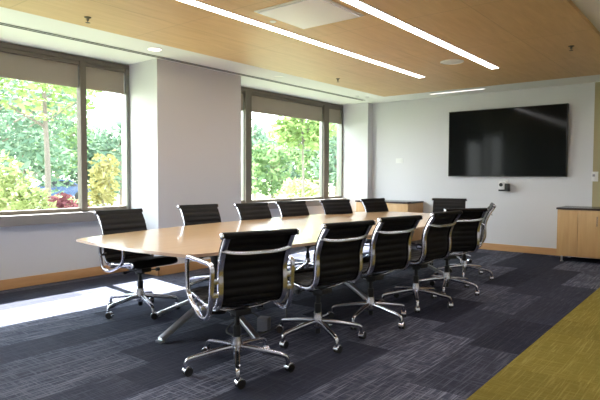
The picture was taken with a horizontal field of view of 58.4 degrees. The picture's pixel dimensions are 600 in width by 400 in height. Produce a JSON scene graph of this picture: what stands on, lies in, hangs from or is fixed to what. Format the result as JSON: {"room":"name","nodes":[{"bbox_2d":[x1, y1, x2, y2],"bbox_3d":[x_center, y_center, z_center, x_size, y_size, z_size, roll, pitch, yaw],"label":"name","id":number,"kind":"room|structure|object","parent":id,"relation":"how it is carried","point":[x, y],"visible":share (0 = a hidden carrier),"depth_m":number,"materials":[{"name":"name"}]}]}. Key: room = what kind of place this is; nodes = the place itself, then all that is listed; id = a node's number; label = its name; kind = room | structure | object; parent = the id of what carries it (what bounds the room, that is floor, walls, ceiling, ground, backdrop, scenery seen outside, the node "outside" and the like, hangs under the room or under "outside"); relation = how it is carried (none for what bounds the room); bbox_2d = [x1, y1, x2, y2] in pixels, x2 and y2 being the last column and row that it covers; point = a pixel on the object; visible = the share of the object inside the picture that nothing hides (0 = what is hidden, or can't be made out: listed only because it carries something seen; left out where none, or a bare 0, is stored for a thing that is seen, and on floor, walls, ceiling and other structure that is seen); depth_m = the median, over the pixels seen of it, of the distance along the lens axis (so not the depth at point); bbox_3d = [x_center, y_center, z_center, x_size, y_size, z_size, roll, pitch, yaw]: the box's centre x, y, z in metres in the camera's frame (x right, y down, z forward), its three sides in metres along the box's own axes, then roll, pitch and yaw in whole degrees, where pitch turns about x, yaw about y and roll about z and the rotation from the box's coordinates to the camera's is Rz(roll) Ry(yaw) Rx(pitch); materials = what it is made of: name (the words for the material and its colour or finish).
{"room":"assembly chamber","nodes":[
{"label":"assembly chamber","id":0,"kind":"room"},
{"bbox_2d":[0,206,323,279],"bbox_3d":[-2.354,0.535,7.082,0.120,0.800,10.680,2,3,39],"label":"wall","id":1,"kind":"structure","parent":0,"point":[29,250],"depth_m":6.26,"materials":[{"name":"white paint"}]},
{"bbox_2d":[0,211,97,226],"bbox_3d":[-3.779,0.257,5.164,0.210,0.115,4.925,2,3,39],"label":"trim","id":2,"kind":"structure","parent":1,"relation":"attached to","point":[66,217],"depth_m":6.11,"materials":[{"name":"grey paint"}]},
{"bbox_2d":[0,42,130,215],"bbox_3d":[-3.807,-0.738,5.146,0.130,1.873,4.925,2,3,39],"label":"window","id":3,"kind":"structure","parent":1,"relation":"in","point":[81,90],"depth_m":6.54,"materials":[{"name":"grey metal"}]},
{"bbox_2d":[0,47,78,87],"bbox_3d":[-3.342,-1.482,5.675,0.058,0.317,2.094,2,3,39],"label":"roller shade","id":4,"kind":"object","parent":3,"relation":"attached to","point":[14,64],"visible":1,"depth_m":6.11,"materials":[{"name":"fabric"}]},
{"bbox_2d":[86,63,124,93],"bbox_3d":[-2.465,-1.527,6.772,0.058,0.317,0.554,2,3,39],"label":"roller shade","id":5,"kind":"object","parent":3,"relation":"attached to","point":[98,77],"visible":0.83,"depth_m":6.77,"materials":[{"name":"fabric"}]},
{"bbox_2d":[0,259,210,290],"bbox_3d":[-1.996,0.887,6.944,0.633,0.112,9.890,2,3,39],"label":"baseboard","id":6,"kind":"structure","parent":1,"relation":"attached to","point":[6,284],"depth_m":6.52,"materials":[{"name":"brown wood"}]},
{"bbox_2d":[241,87,342,202],"bbox_3d":[-0.264,-0.919,9.575,0.130,1.873,3.505,2,3,39],"label":"window","id":7,"kind":"structure","parent":1,"relation":"in","point":[246,114],"depth_m":9.90,"materials":[{"name":"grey metal"}]},
{"bbox_2d":[241,90,244,110],"bbox_3d":[-1.116,-1.596,8.458,0.058,0.317,0.634,2,3,39],"label":"roller shade","id":8,"kind":"object","parent":7,"relation":"attached to","point":[242,92],"visible":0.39,"depth_m":8.67,"materials":[{"name":"fabric"}]},
{"bbox_2d":[252,92,322,121],"bbox_3d":[-0.201,-1.643,9.601,0.058,0.317,2.014,2,3,39],"label":"roller shade","id":9,"kind":"object","parent":7,"relation":"attached to","point":[261,103],"visible":0.92,"depth_m":9.53,"materials":[{"name":"fabric"}]},
{"bbox_2d":[329,106,340,123],"bbox_3d":[0.670,-1.688,10.690,0.058,0.317,0.444,2,3,39],"label":"roller shade","id":10,"kind":"object","parent":7,"relation":"attached to","point":[334,112],"visible":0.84,"depth_m":10.71,"materials":[{"name":"fabric"}]},
{"bbox_2d":[257,198,345,208],"bbox_3d":[-0.235,0.075,9.593,0.210,0.115,3.505,2,3,39],"label":"trim","id":11,"kind":"structure","parent":1,"relation":"attached to","point":[271,205],"depth_m":9.96,"materials":[{"name":"grey"}]},
{"bbox_2d":[0,240,599,399],"bbox_3d":[0.880,1.110,4.441,8.500,0.101,10.560,2,3,39],"label":"floor","id":12,"kind":"structure","parent":0,"point":[532,331],"depth_m":4.10,"materials":[{"name":"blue carpet"}]},
{"bbox_2d":[93,208,179,319],"bbox_3d":[-1.485,0.566,4.930,0.720,0.930,0.672,2,3,39],"label":"office chair","id":13,"kind":"object","parent":12,"relation":"on","point":[120,220],"visible":0.84,"depth_m":4.95,"materials":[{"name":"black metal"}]},
{"bbox_2d":[129,59,240,266],"bbox_3d":[-1.594,-0.430,7.479,0.715,2.700,1.460,2,3,39],"label":"wall pier","id":14,"kind":"object","parent":12,"relation":"on","point":[185,120],"visible":0.71,"depth_m":7.00,"materials":[{"name":"white paint"}]},
{"bbox_2d":[177,204,220,294],"bbox_3d":[-0.960,0.528,5.847,0.735,0.930,0.663,3,4,45],"label":"office chair","id":15,"kind":"object","parent":12,"relation":"on","point":[197,214],"visible":0.24,"depth_m":6.00,"materials":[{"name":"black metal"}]},
{"bbox_2d":[181,228,298,388],"bbox_3d":[-0.432,0.632,3.483,0.676,0.930,0.728,-1,3,-32],"label":"office chair","id":16,"kind":"object","parent":12,"relation":"on","point":[251,267],"visible":1,"depth_m":3.30,"materials":[{"name":"black leather"}]},
{"bbox_2d":[234,377,245,384],"bbox_3d":[-0.355,1.070,3.170,0.066,0.036,0.040,-1,3,-34],"label":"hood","id":17,"kind":"object","parent":16,"relation":"attached to","point":[238,381],"depth_m":3.15,"materials":[{"name":"silver metal"}]},
{"bbox_2d":[234,202,271,220],"bbox_3d":[-0.380,0.509,6.316,0.695,0.930,0.698,-2,3,-44],"label":"office chair","id":18,"kind":"object","parent":12,"relation":"on","point":[246,211],"visible":0.18,"depth_m":6.43,"materials":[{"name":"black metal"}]},
{"bbox_2d":[226,309,286,335],"bbox_3d":[-0.262,0.980,4.560,0.316,0.135,0.901,2,3,35],"label":"power cable","id":19,"kind":"object","parent":12,"relation":"on","point":[227,332],"visible":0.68,"depth_m":4.36,"materials":[{"name":"grey plastic"}]},
{"bbox_2d":[76,211,443,343],"bbox_3d":[0.206,0.630,5.819,1.980,0.737,4.890,2,3,39],"label":"conference table","id":20,"kind":"object","parent":12,"relation":"on","point":[200,240],"visible":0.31,"depth_m":4.66,"materials":[{"name":"brown wood"}]},
{"bbox_2d":[257,316,270,331],"bbox_3d":[-0.295,1.008,4.375,0.090,0.105,0.105,1,3,14],"label":"box","id":21,"kind":"object","parent":12,"relation":"on","point":[263,322],"visible":0.99,"depth_m":4.33,"materials":[{"name":"grey plastic"}]},
{"bbox_2d":[275,200,314,269],"bbox_3d":[0.117,0.488,6.824,0.684,0.930,0.734,-2,3,-42],"label":"office chair","id":22,"kind":"object","parent":12,"relation":"on","point":[286,208],"visible":0.31,"depth_m":6.92,"materials":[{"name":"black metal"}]},
{"bbox_2d":[275,220,375,353],"bbox_3d":[0.116,0.607,4.093,0.680,0.930,0.718,-2,3,-40],"label":"office chair","id":23,"kind":"object","parent":12,"relation":"on","point":[338,252],"visible":0.93,"depth_m":3.94,"materials":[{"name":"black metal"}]},
{"bbox_2d":[319,199,370,237],"bbox_3d":[0.643,0.473,7.217,0.692,0.930,0.749,-1,3,-33],"label":"office chair","id":24,"kind":"object","parent":12,"relation":"on","point":[342,206],"visible":0.16,"depth_m":7.42,"materials":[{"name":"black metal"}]},
{"bbox_2d":[338,103,372,239],"bbox_3d":[1.141,-0.571,10.897,0.715,2.700,0.290,2,3,39],"label":"wall pier","id":25,"kind":"object","parent":12,"relation":"on","point":[357,118],"visible":0.5,"depth_m":10.70,"materials":[{"name":"white paint"}]},
{"bbox_2d":[360,198,387,256],"bbox_3d":[1.295,0.454,7.707,0.688,0.930,0.736,-2,3,-40],"label":"office chair","id":26,"kind":"object","parent":12,"relation":"on","point":[373,204],"visible":0.2,"depth_m":7.88,"materials":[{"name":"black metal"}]},
{"bbox_2d":[327,215,422,329],"bbox_3d":[0.644,0.586,4.631,0.717,0.930,0.668,-2,3,-38],"label":"office chair","id":27,"kind":"object","parent":12,"relation":"on","point":[390,243],"visible":0.84,"depth_m":4.48,"materials":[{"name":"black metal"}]},
{"bbox_2d":[355,200,423,243],"bbox_3d":[1.678,0.414,10.138,1.114,0.803,0.623,2,3,39],"label":"credenza","id":28,"kind":"object","parent":12,"relation":"on","point":[393,205],"visible":0.33,"depth_m":9.80,"materials":[{"name":"brown wood"}]},
{"bbox_2d":[355,200,423,203],"bbox_3d":[1.679,0.026,10.121,1.114,0.028,0.623,2,3,39],"label":"countertop","id":29,"kind":"structure","parent":28,"relation":"on","point":[387,201],"depth_m":9.80,"materials":[{"name":"grey"}]},
{"bbox_2d":[378,210,462,312],"bbox_3d":[1.159,0.559,5.271,0.701,0.930,0.696,-2,3,-44],"label":"office chair","id":30,"kind":"object","parent":12,"relation":"on","point":[437,232],"visible":0.86,"depth_m":5.12,"materials":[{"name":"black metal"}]},
{"bbox_2d":[429,198,471,264],"bbox_3d":[2.143,0.451,7.841,0.739,0.930,0.692,1,3,19],"label":"office chair","id":31,"kind":"object","parent":12,"relation":"on","point":[439,204],"visible":0.24,"depth_m":8.03,"materials":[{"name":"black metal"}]},
{"bbox_2d":[416,208,487,297],"bbox_3d":[1.600,0.535,5.857,0.725,0.930,0.712,-1,3,-18],"label":"office chair","id":32,"kind":"object","parent":12,"relation":"on","point":[465,236],"visible":0.68,"depth_m":5.66,"materials":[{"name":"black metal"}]},
{"bbox_2d":[433,203,495,280],"bbox_3d":[2.028,0.502,6.657,0.720,0.930,0.676,1,3,17],"label":"office chair","id":33,"kind":"object","parent":12,"relation":"on","point":[463,265],"visible":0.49,"depth_m":6.53,"materials":[{"name":"silver metal"}]},
{"bbox_2d":[556,206,599,260],"bbox_3d":[5.013,0.540,7.462,2.569,0.803,0.642,2,3,39],"label":"credenza","id":34,"kind":"object","parent":12,"relation":"on","point":[578,227],"visible":1,"depth_m":7.85,"materials":[{"name":"brown wood"}]},
{"bbox_2d":[556,206,599,210],"bbox_3d":[5.020,0.153,7.453,2.569,0.028,0.623,2,3,39],"label":"countertop","id":35,"kind":"structure","parent":34,"relation":"on","point":[563,207],"depth_m":7.94,"materials":[{"name":"grey stone"}]},
{"bbox_2d":[0,0,599,104],"bbox_3d":[0.817,-1.703,4.453,8.780,0.120,10.680,2,3,39],"label":"ceiling","id":36,"kind":"structure","parent":0,"point":[590,9],"depth_m":6.52,"materials":[{"name":"white paint"}]},
{"bbox_2d":[146,47,162,51],"bbox_3d":[-1.663,-1.721,6.141,0.190,0.006,0.190,2,3,39],"label":"recessed light","id":37,"kind":"object","parent":36,"relation":"in","point":[155,49],"visible":1,"depth_m":6.14,"materials":[{"name":"white plastic"}]},
{"bbox_2d":[0,22,364,100],"bbox_3d":[-1.906,-1.728,6.285,0.100,0.006,10.000,2,3,39],"label":"ceiling vent","id":38,"kind":"object","parent":36,"relation":"in","point":[1,23],"visible":1,"depth_m":6.44,"materials":[{"name":"metal"}]},
{"bbox_2d":[0,0,599,96],"bbox_3d":[-0.078,-1.628,4.519,3.745,0.039,9.660,2,3,39],"label":"ceiling panel","id":39,"kind":"object","parent":36,"relation":"attached to","point":[529,40],"visible":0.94,"depth_m":5.41,"materials":[{"name":"brown wood"}]},
{"bbox_2d":[176,0,424,77],"bbox_3d":[-0.294,-1.630,5.070,0.119,0.006,6.474,2,3,39],"label":"linear light","id":40,"kind":"object","parent":39,"relation":"attached to","point":[195,3],"visible":1,"depth_m":5.28,"materials":[{"name":"white paint"}]},
{"bbox_2d":[254,0,364,28],"bbox_3d":[0.085,-1.603,4.632,0.680,0.018,0.680,2,3,39],"label":"diffuser","id":41,"kind":"object","parent":39,"relation":"attached to","point":[304,14],"visible":1,"depth_m":4.58,"materials":[{"name":"white plastic"}]},
{"bbox_2d":[340,0,499,68],"bbox_3d":[0.510,-1.599,4.427,0.119,0.006,6.474,2,3,39],"label":"linear light","id":42,"kind":"object","parent":39,"relation":"attached to","point":[358,4],"visible":1,"depth_m":5.16,"materials":[{"name":"white paint"}]},
{"bbox_2d":[440,59,463,64],"bbox_3d":[1.856,-1.685,6.557,0.280,0.012,0.280,2,3,39],"label":"ceiling speaker","id":43,"kind":"object","parent":39,"relation":"attached to","point":[449,61],"visible":1,"depth_m":6.52,"materials":[{"name":"white plastic"}]},
{"bbox_2d":[442,60,461,63],"bbox_3d":[1.856,-1.682,6.557,0.252,0.007,0.252,2,3,39],"label":"grille","id":44,"kind":"object","parent":43,"relation":"attached to","point":[444,61],"depth_m":6.52,"materials":[{"name":"white plastic"}]},
{"bbox_2d":[431,88,484,94],"bbox_3d":[2.648,-1.834,9.082,0.960,0.008,0.070,2,3,39],"label":"recessed light","id":45,"kind":"object","parent":36,"relation":"in","point":[481,88],"visible":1,"depth_m":9.05,"materials":[{"name":"white paint"}]},
{"bbox_2d":[372,82,599,258],"bbox_3d":[4.505,-0.448,8.319,7.765,2.700,0.120,2,3,39],"label":"wall","id":46,"kind":"structure","parent":0,"point":[416,131],"depth_m":9.23,"materials":[{"name":"white paint"}]},
{"bbox_2d":[396,158,402,162],"bbox_3d":[1.905,-0.752,10.302,0.150,0.090,0.012,2,3,39],"label":"wall plate","id":47,"kind":"object","parent":46,"relation":"attached to","point":[398,160],"visible":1,"depth_m":10.30,"materials":[{"name":"white plastic"}]},
{"bbox_2d":[498,180,509,190],"bbox_3d":[3.433,-0.244,9.026,0.170,0.195,0.129,2,3,39],"label":"camera","id":48,"kind":"object","parent":46,"relation":"attached to","point":[502,186],"visible":1,"depth_m":8.99,"materials":[{"name":"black plastic"}]},
{"bbox_2d":[448,103,568,176],"bbox_3d":[3.437,-0.967,9.024,1.944,1.144,0.078,2,3,39],"label":"television","id":49,"kind":"object","parent":46,"relation":"attached to","point":[526,141],"visible":1,"depth_m":8.93,"materials":[{"name":"black"}]},
{"bbox_2d":[479,243,560,255],"bbox_3d":[3.253,0.801,9.283,2.450,0.112,0.018,2,3,39],"label":"baseboard","id":50,"kind":"structure","parent":46,"relation":"attached to","point":[489,246],"depth_m":8.94,"materials":[{"name":"brown wood"}]},
{"bbox_2d":[591,172,597,180],"bbox_3d":[4.513,-0.359,8.224,0.092,0.150,0.024,2,3,39],"label":"wall thermostat","id":51,"kind":"object","parent":46,"relation":"attached to","point":[594,176],"visible":1,"depth_m":8.22,"materials":[{"name":"white plastic"}]},
{"label":"outside","id":52,"kind":"structure","parent":0,"visible":0},
{"bbox_2d":[0,180,334,207],"bbox_3d":[-76.048,-2.192,86.378,213.320,0.200,280.000,2,3,39],"label":"ground","id":53,"kind":"structure","parent":52,"point":[331,190],"depth_m":48.14,"materials":[{"name":"plant"}]},
{"bbox_2d":[0,150,57,210],"bbox_3d":[-5.309,0.144,10.196,1.181,2.193,1.290,0,2,2],"label":"shrub","id":54,"kind":"object","parent":53,"relation":"on","point":[8,195],"visible":0.67,"depth_m":10.11,"materials":[{"name":"green plant"}]},
{"bbox_2d":[0,78,89,198],"bbox_3d":[-16.186,-3.933,30.781,6.553,8.496,7.276,2,3,39],"label":"tree","id":55,"kind":"object","parent":53,"relation":"on","point":[67,125],"visible":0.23,"depth_m":31.48,"materials":[{"name":"green plant"}]},
{"bbox_2d":[0,79,90,187],"bbox_3d":[-13.980,-4.293,22.943,7.678,9.911,9.177,2,3,39],"label":"tree","id":56,"kind":"object","parent":53,"relation":"on","point":[9,135],"visible":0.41,"depth_m":23.03,"materials":[{"name":"green plant"}]},
{"bbox_2d":[0,77,106,204],"bbox_3d":[-5.924,-2.003,12.374,4.346,6.292,3.544,-1,3,-16],"label":"young tree","id":57,"kind":"object","parent":53,"relation":"on","point":[42,100],"visible":0.13,"depth_m":12.57,"materials":[{"name":"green plant"}]},
{"bbox_2d":[17,89,98,182],"bbox_3d":[-19.306,-5.018,42.519,6.520,9.624,7.002,2,3,39],"label":"tree","id":58,"kind":"object","parent":53,"relation":"on","point":[70,133],"visible":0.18,"depth_m":42.12,"materials":[{"name":"green plant"}]},
{"bbox_2d":[27,180,89,199],"bbox_3d":[-16.432,-0.662,36.476,4.400,1.450,1.800,-1,3,-23],"label":"car","id":59,"kind":"object","parent":53,"relation":"on","point":[72,190],"visible":0.22,"depth_m":35.87,"materials":[{"name":"blue metal"}]},
{"bbox_2d":[40,192,77,208],"bbox_3d":[-5.319,0.489,11.864,1.106,1.358,0.945,0,3,-6],"label":"shrub","id":60,"kind":"object","parent":53,"relation":"on","point":[61,201],"visible":0.19,"depth_m":11.84,"materials":[{"name":"red plant"}]},
{"bbox_2d":[64,203,90,207],"bbox_3d":[-4.114,0.646,10.229,0.663,1.196,0.648,2,3,39],"label":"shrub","id":61,"kind":"object","parent":53,"relation":"on","point":[75,204],"visible":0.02,"depth_m":10.09,"materials":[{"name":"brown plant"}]},
{"bbox_2d":[87,149,121,206],"bbox_3d":[-4.104,0.063,11.301,0.804,2.268,0.782,2,3,39],"label":"shrub","id":62,"kind":"object","parent":53,"relation":"on","point":[105,168],"visible":0.7,"depth_m":11.24,"materials":[{"name":"yellow plant"}]},
{"bbox_2d":[87,121,121,205],"bbox_3d":[-8.411,-1.638,24.659,2.872,4.484,3.100,2,3,39],"label":"tree","id":63,"kind":"object","parent":53,"relation":"on","point":[110,143],"visible":0.27,"depth_m":23.93,"materials":[{"name":"green plant"}]},
{"bbox_2d":[252,119,276,199],"bbox_3d":[-3.175,-2.672,35.923,3.457,5.606,3.878,2,3,39],"label":"tree","id":64,"kind":"object","parent":53,"relation":"on","point":[263,138],"visible":0.16,"depth_m":35.49,"materials":[{"name":"green plant"}]},
{"bbox_2d":[252,126,282,181],"bbox_3d":[-5.561,-4.880,61.697,7.193,7.772,7.985,2,3,39],"label":"tree","id":65,"kind":"object","parent":53,"relation":"on","point":[253,126],"visible":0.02,"depth_m":59.48,"materials":[{"name":"green plant"}]},
{"bbox_2d":[252,139,297,198],"bbox_3d":[-1.530,-1.559,30.066,3.032,3.900,2.912,2,3,39],"label":"tree","id":66,"kind":"object","parent":53,"relation":"on","point":[272,157],"visible":0.97,"depth_m":29.49,"materials":[{"name":"green plant"}]},
{"bbox_2d":[274,142,313,186],"bbox_3d":[-2.154,-5.170,75.790,8.712,8.132,10.257,2,3,39],"label":"tree","id":67,"kind":"object","parent":53,"relation":"on","point":[293,174],"visible":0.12,"depth_m":73.18,"materials":[{"name":"green plant"}]},
{"bbox_2d":[273,176,318,198],"bbox_3d":[-0.140,-0.130,22.190,2.042,1.732,1.930,0,2,-3],"label":"shrub","id":68,"kind":"object","parent":53,"relation":"on","point":[294,188],"visible":0.63,"depth_m":21.81,"materials":[{"name":"yellow plant"}]},
{"bbox_2d":[265,116,336,196],"bbox_3d":[0.094,-1.389,18.932,2.536,4.532,2.359,2,3,39],"label":"young tree","id":69,"kind":"object","parent":53,"relation":"on","point":[286,127],"visible":0.69,"depth_m":18.57,"materials":[{"name":"green plant"}]},
{"bbox_2d":[279,125,336,189],"bbox_3d":[1.786,-5.115,57.697,8.897,8.630,8.896,2,3,39],"label":"tree","id":70,"kind":"object","parent":53,"relation":"on","point":[297,154],"visible":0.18,"depth_m":55.60,"materials":[{"name":"green plant"}]},
{"bbox_2d":[310,123,336,195],"bbox_3d":[1.709,-1.891,23.907,2.134,5.116,2.388,2,3,39],"label":"tree","id":71,"kind":"object","parent":53,"relation":"on","point":[332,161],"visible":0.27,"depth_m":23.42,"materials":[{"name":"green plant"}]},
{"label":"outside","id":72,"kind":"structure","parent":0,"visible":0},
{"bbox_2d":[47,106,306,144],"bbox_3d":[-6.117,-5.798,43.724,0.052,1.613,40.504,2,3,39],"label":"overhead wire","id":73,"kind":"object","parent":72,"point":[47,106],"visible":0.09,"depth_m":35.34,"materials":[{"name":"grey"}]},
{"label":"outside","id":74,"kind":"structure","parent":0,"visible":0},
{"bbox_2d":[56,119,310,150],"bbox_3d":[-6.119,-5.176,43.752,0.052,1.458,40.504,2,3,39],"label":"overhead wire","id":75,"kind":"object","parent":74,"point":[56,119],"visible":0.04,"depth_m":35.39,"materials":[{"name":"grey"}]},
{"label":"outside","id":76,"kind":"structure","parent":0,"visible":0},
{"bbox_3d":[-26.182,-0.415,46.556,7.000,0.020,280.000,2,3,39],"label":"road","id":77,"kind":"object","parent":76,"visible":0},
{"bbox_2d":[57,125,114,181],"bbox_3d":[-22.117,-4.201,53.880,7.537,6.991,7.459,2,3,39],"label":"tree","id":78,"kind":"object","parent":77,"relation":"on","point":[90,156],"visible":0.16,"depth_m":52.16,"materials":[{"name":"green plant"}]},
{"bbox_2d":[60,132,121,184],"bbox_3d":[-20.777,-3.890,56.034,8.614,6.195,8.311,0,3,-9],"label":"tree","id":79,"kind":"object","parent":77,"relation":"on","point":[71,178],"visible":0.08,"depth_m":53.32,"materials":[{"name":"green plant"}]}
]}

